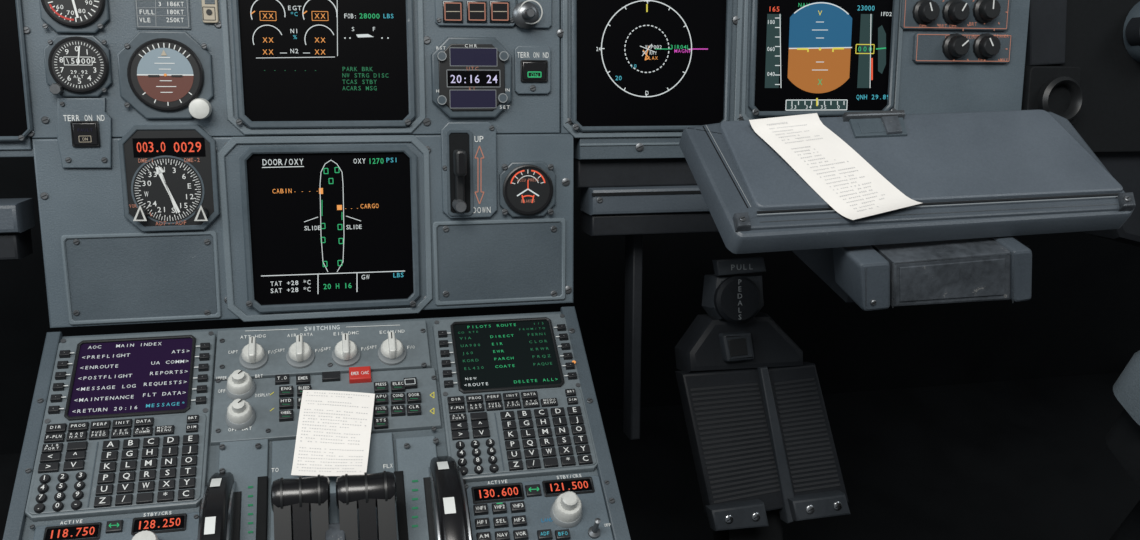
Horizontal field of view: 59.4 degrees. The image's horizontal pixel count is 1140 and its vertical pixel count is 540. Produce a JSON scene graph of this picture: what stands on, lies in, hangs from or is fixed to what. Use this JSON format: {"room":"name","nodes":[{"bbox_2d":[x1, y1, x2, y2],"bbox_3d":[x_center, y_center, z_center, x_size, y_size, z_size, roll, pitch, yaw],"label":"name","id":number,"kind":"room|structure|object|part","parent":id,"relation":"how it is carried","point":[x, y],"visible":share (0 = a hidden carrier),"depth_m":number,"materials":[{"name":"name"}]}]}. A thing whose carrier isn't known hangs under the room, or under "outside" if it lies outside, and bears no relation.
{"room":"control cabin","nodes":[
{"label":"control cabin","id":0,"kind":"room"},
{"bbox_2d":[0,157,1139,454],"bbox_3d":[-0.239,-0.749,1.369,3.400,2.400,0.050,-2,31,-13],"label":"wall","id":1,"kind":"structure","parent":0,"point":[1081,316],"depth_m":2.03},
{"bbox_2d":[0,372,1139,539],"bbox_3d":[-0.086,0.899,0.990,3.400,0.050,3.200,-2,31,-13],"label":"floor","id":2,"kind":"structure","parent":0,"point":[1027,459],"depth_m":1.95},
{"bbox_2d":[3,306,630,539],"bbox_3d":[-0.247,0.387,1.075,0.482,0.726,0.498,-2,31,-13],"label":"pedestal","id":3,"kind":"object","parent":2,"relation":"on","point":[254,465],"visible":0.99,"depth_m":0.84,"materials":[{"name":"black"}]},
{"bbox_2d":[30,511,198,539],"bbox_3d":[-0.342,0.227,0.747,0.128,0.043,0.095,-2,31,-13],"label":"control panel","id":4,"kind":"object","parent":3,"relation":"attached to","point":[184,526],"visible":0.99,"depth_m":0.77,"materials":[{"name":"black"}]},
{"bbox_2d":[25,331,215,521],"bbox_3d":[-0.372,0.124,0.843,0.132,0.059,0.173,-2,31,-13],"label":"keypad","id":5,"kind":"object","parent":3,"relation":"on","point":[127,420],"visible":1,"depth_m":0.83,"materials":[{"name":"black plastic"}]},
{"bbox_2d":[197,472,241,539],"bbox_3d":[-0.277,0.265,0.805,0.032,0.190,0.208,-2,31,-13],"label":"wheel","id":6,"kind":"object","parent":3,"relation":"attached to","point":[220,504],"visible":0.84,"depth_m":0.77,"materials":[{"name":"black plastic"}]},
{"bbox_2d":[214,320,430,380],"bbox_3d":[-0.225,0.069,0.916,0.190,0.032,0.056,-2,31,-13],"label":"panel","id":7,"kind":"object","parent":3,"relation":"on","point":[403,345],"visible":1,"depth_m":0.91,"materials":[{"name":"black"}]},
{"bbox_2d":[211,362,440,445],"bbox_3d":[-0.213,0.108,0.878,0.194,0.043,0.076,-1,30,-11],"label":"control panel","id":8,"kind":"object","parent":3,"relation":"attached to","point":[245,408],"visible":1,"depth_m":0.88,"materials":[{"name":"grey"}]},
{"bbox_2d":[291,390,374,475],"bbox_3d":[-0.199,0.136,0.842,0.062,0.019,0.090,1,30,-6],"label":"paper slip","id":9,"kind":"object","parent":3,"relation":"on","point":[333,435],"visible":0.98,"depth_m":0.84,"materials":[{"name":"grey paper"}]},
{"bbox_2d":[271,471,396,539],"bbox_3d":[-0.176,0.215,0.755,0.092,0.097,0.123,-2,31,-13],"label":"lever","id":10,"kind":"object","parent":3,"relation":"on","point":[299,504],"visible":1,"depth_m":0.75,"materials":[{"name":"black"}]},
{"bbox_2d":[423,456,472,539],"bbox_3d":[-0.103,0.259,0.843,0.035,0.190,0.208,-2,31,-13],"label":"wheel","id":11,"kind":"object","parent":3,"relation":"attached to","point":[446,498],"visible":0.9,"depth_m":0.80,"materials":[{"name":"black plastic"}]},
{"bbox_2d":[433,314,597,482],"bbox_3d":[-0.053,0.111,0.915,0.131,0.058,0.171,-2,31,-13],"label":"keypad","id":12,"kind":"object","parent":3,"relation":"on","point":[513,404],"visible":1,"depth_m":0.90,"materials":[{"name":"black plastic"}]},
{"bbox_2d":[464,474,613,539],"bbox_3d":[-0.023,0.212,0.816,0.133,0.052,0.103,-2,31,-13],"label":"control panel","id":13,"kind":"object","parent":3,"relation":"attached to","point":[574,508],"visible":0.99,"depth_m":0.83,"materials":[{"name":"black"}]},
{"bbox_2d":[675,257,849,539],"bbox_3d":[0.238,0.372,1.187,0.184,0.738,0.368,-10,33,-24],"label":"rudder pedals","id":14,"kind":"object","parent":2,"relation":"on","point":[763,448],"visible":1,"depth_m":1.13,"materials":[{"name":"grey"}]},
{"bbox_2d":[1106,350,1139,539],"bbox_3d":[0.679,0.477,0.995,0.486,0.864,0.436,-2,31,-13],"label":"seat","id":15,"kind":"object","parent":2,"relation":"on","point":[1123,439],"visible":1,"depth_m":0.83,"materials":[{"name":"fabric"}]},
{"bbox_2d":[833,236,1031,310],"bbox_3d":[0.312,-0.002,0.857,0.171,0.052,0.053,-2,27,-13],"label":"box","id":16,"kind":"object","parent":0,"point":[876,277],"depth_m":0.84,"materials":[{"name":"grey metal"}]},
{"bbox_2d":[1025,0,1139,246],"bbox_3d":[0.801,-0.245,1.190,0.673,0.475,0.177,-2,31,-13],"label":"wall","id":17,"kind":"structure","parent":0,"point":[1087,35],"depth_m":1.12,"materials":[{"name":"black plastic"}]},
{"bbox_2d":[0,0,1029,327],"bbox_3d":[-0.128,-0.164,0.949,1.303,0.392,0.162,-2,31,-13],"label":"panel","id":18,"kind":"object","parent":17,"relation":"attached to","point":[101,269],"depth_m":0.93,"materials":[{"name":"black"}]},
{"bbox_2d":[0,0,33,140],"bbox_3d":[-0.526,-0.178,0.840,0.127,0.134,0.055,-2,31,-13],"label":"display screen","id":19,"kind":"object","parent":18,"relation":"attached to","point":[14,126],"visible":1,"depth_m":0.86,"materials":[{"name":"black"}]},
{"bbox_2d":[0,198,35,259],"bbox_3d":[-0.531,-0.037,0.899,0.082,0.064,0.056,-2,31,-13],"label":"slide rail","id":20,"kind":"object","parent":18,"relation":"attached to","point":[17,216],"visible":1,"depth_m":0.89,"materials":[{"name":"grey metal"}]},
{"bbox_2d":[39,0,109,33],"bbox_3d":[-0.424,-0.232,0.855,0.054,0.056,0.026,-2,31,-13],"label":"indicator","id":21,"kind":"object","parent":18,"relation":"attached to","point":[63,16],"visible":1,"depth_m":0.85,"materials":[{"name":"black"}]},
{"bbox_2d":[43,35,112,96],"bbox_3d":[-0.425,-0.175,0.863,0.052,0.051,0.029,-2,31,-13],"label":"altimeter","id":22,"kind":"object","parent":18,"relation":"attached to","point":[75,65],"visible":1,"depth_m":0.86,"materials":[{"name":"black plastic"}]},
{"bbox_3d":[-0.425,-0.120,0.876,0.045,0.058,0.024,-2,31,-13],"label":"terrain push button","id":23,"kind":"part","parent":18,"relation":"part of","materials":[{"name":"grey metal"}]},
{"bbox_2d":[134,0,190,28],"bbox_3d":[-0.356,-0.236,0.873,0.045,0.047,0.018,-2,31,-13],"label":"placard","id":24,"kind":"object","parent":18,"relation":"attached to","point":[149,14],"visible":1,"depth_m":0.87,"materials":[{"name":"grey"}]},
{"bbox_2d":[117,31,213,119],"bbox_3d":[-0.356,-0.171,0.882,0.080,0.072,0.039,4,30,-2],"label":"indicator","id":25,"kind":"object","parent":18,"relation":"attached to","point":[163,74],"visible":1,"depth_m":0.88,"materials":[{"name":"black plastic"}]},
{"bbox_2d":[118,125,219,231],"bbox_3d":[-0.358,-0.081,0.895,0.081,0.091,0.043,-2,31,-13],"label":"indicator","id":26,"kind":"object","parent":18,"relation":"attached to","point":[169,175],"visible":1,"depth_m":0.90,"materials":[{"name":"black"}]},
{"bbox_2d":[201,0,218,22],"bbox_3d":[-0.317,-0.240,0.880,0.013,0.043,0.019,-2,31,-13],"label":"card holder","id":27,"kind":"object","parent":18,"relation":"attached to","point":[210,14],"visible":1,"depth_m":0.88,"materials":[{"name":"beige plastic"}]},
{"bbox_2d":[231,0,415,128],"bbox_3d":[-0.223,-0.208,0.907,0.161,0.150,0.060,-2,31,-13],"label":"display screen","id":28,"kind":"object","parent":18,"relation":"attached to","point":[299,63],"visible":1,"depth_m":0.91,"materials":[{"name":"black glass"}]},
{"bbox_2d":[239,145,420,312],"bbox_3d":[-0.223,-0.039,0.938,0.161,0.146,0.060,-2,30,-12],"label":"display screen","id":29,"kind":"object","parent":18,"relation":"attached to","point":[325,227],"visible":1,"depth_m":0.94,"materials":[{"name":"black glass"}]},
{"bbox_2d":[441,122,496,217],"bbox_3d":[-0.094,-0.090,0.949,0.053,0.087,0.057,-2,31,-13],"label":"lever","id":30,"kind":"object","parent":18,"relation":"attached to","point":[468,149],"visible":1,"depth_m":0.95,"materials":[{"name":"black"}]},
{"bbox_2d":[431,37,511,117],"bbox_3d":[-0.092,-0.180,0.942,0.075,0.072,0.032,-2,31,-13],"label":"digital clock","id":31,"kind":"object","parent":18,"relation":"attached to","point":[471,77],"visible":1,"depth_m":0.94,"materials":[{"name":"black"}]},
{"bbox_2d":[435,0,515,26],"bbox_3d":[-0.088,-0.252,0.931,0.076,0.048,0.022,-2,31,-13],"label":"indicator","id":32,"kind":"object","parent":18,"relation":"attached to","point":[495,13],"visible":1,"depth_m":0.93,"materials":[{"name":"black"}]},
{"bbox_2d":[499,161,554,216],"bbox_3d":[-0.041,-0.078,0.972,0.055,0.051,0.026,-2,31,-13],"label":"pressure gauge","id":33,"kind":"object","parent":18,"relation":"attached to","point":[526,189],"visible":1,"depth_m":0.97,"materials":[{"name":"black"}]},
{"bbox_2d":[512,0,551,28],"bbox_3d":[-0.034,-0.249,0.933,0.038,0.051,0.046,-2,31,-13],"label":"knob","id":34,"kind":"object","parent":18,"relation":"attached to","point":[526,14],"visible":1,"depth_m":0.94,"materials":[{"name":"grey metal"}]},
{"bbox_3d":[-0.036,-0.191,0.955,0.035,0.043,0.020,-2,31,-13],"label":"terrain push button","id":35,"kind":"part","parent":18,"relation":"part of","materials":[{"name":"grey metal"}]},
{"bbox_2d":[574,158,718,439],"bbox_3d":[0.149,0.027,1.097,0.309,0.317,0.116,-2,31,-13],"label":"support","id":36,"kind":"object","parent":18,"relation":"attached to","point":[631,198],"visible":0.65,"depth_m":1.02,"materials":[{"name":"black metal"}]},
{"bbox_2d":[791,236,1028,301],"bbox_3d":[0.315,-0.031,0.989,0.170,0.097,0.212,2,30,-5],"label":"tray table arm","id":37,"kind":"object","parent":36,"relation":"attached to","point":[820,261],"visible":0.07,"depth_m":0.95},
{"bbox_2d":[679,110,1135,253],"bbox_3d":[0.297,-0.085,0.873,0.390,0.075,0.132,-3,31,-14],"label":"tray table","id":38,"kind":"object","parent":37,"relation":"on","point":[986,174],"visible":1,"depth_m":0.86,"materials":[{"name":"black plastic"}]},
{"bbox_2d":[749,113,921,219],"bbox_3d":[0.222,-0.090,0.842,0.069,0.046,0.139,-18,37,-35],"label":"receipt","id":39,"kind":"object","parent":38,"relation":"on","point":[835,171],"visible":1,"depth_m":0.84,"materials":[{"name":"paper"}]},
{"bbox_2d":[571,0,732,131],"bbox_3d":[0.081,-0.213,0.977,0.164,0.146,0.059,-2,31,-13],"label":"display screen","id":40,"kind":"object","parent":18,"relation":"attached to","point":[637,65],"visible":0.94,"depth_m":0.98,"materials":[{"name":"black glass"}]},
{"bbox_2d":[748,0,899,115],"bbox_3d":[0.260,-0.228,1.016,0.164,0.134,0.055,-2,31,-13],"label":"display screen","id":41,"kind":"object","parent":18,"relation":"attached to","point":[821,57],"visible":0.94,"depth_m":1.02,"materials":[{"name":"black glass"}]},
{"bbox_2d":[900,0,1011,62],"bbox_3d":[0.406,-0.266,1.039,0.132,0.099,0.050,-2,31,-13],"label":"control panel","id":42,"kind":"object","parent":18,"relation":"attached to","point":[977,15],"visible":1,"depth_m":1.04,"materials":[{"name":"black"}]},
{"bbox_2d":[1021,66,1082,124],"bbox_3d":[0.524,-0.189,1.099,0.065,0.071,0.061,-2,31,-13],"label":"air vent","id":43,"kind":"object","parent":17,"relation":"in","point":[1057,90],"visible":0.8,"depth_m":1.08,"materials":[{"name":"black plastic"}]},
{"bbox_2d":[1123,1,1139,61],"bbox_3d":[0.651,-0.265,1.107,0.078,0.076,0.050,-3,31,-14],"label":"outlet","id":44,"kind":"object","parent":17,"relation":"attached to","point":[1131,30],"visible":1,"depth_m":1.10,"materials":[{"name":"black plastic"}]}
]}

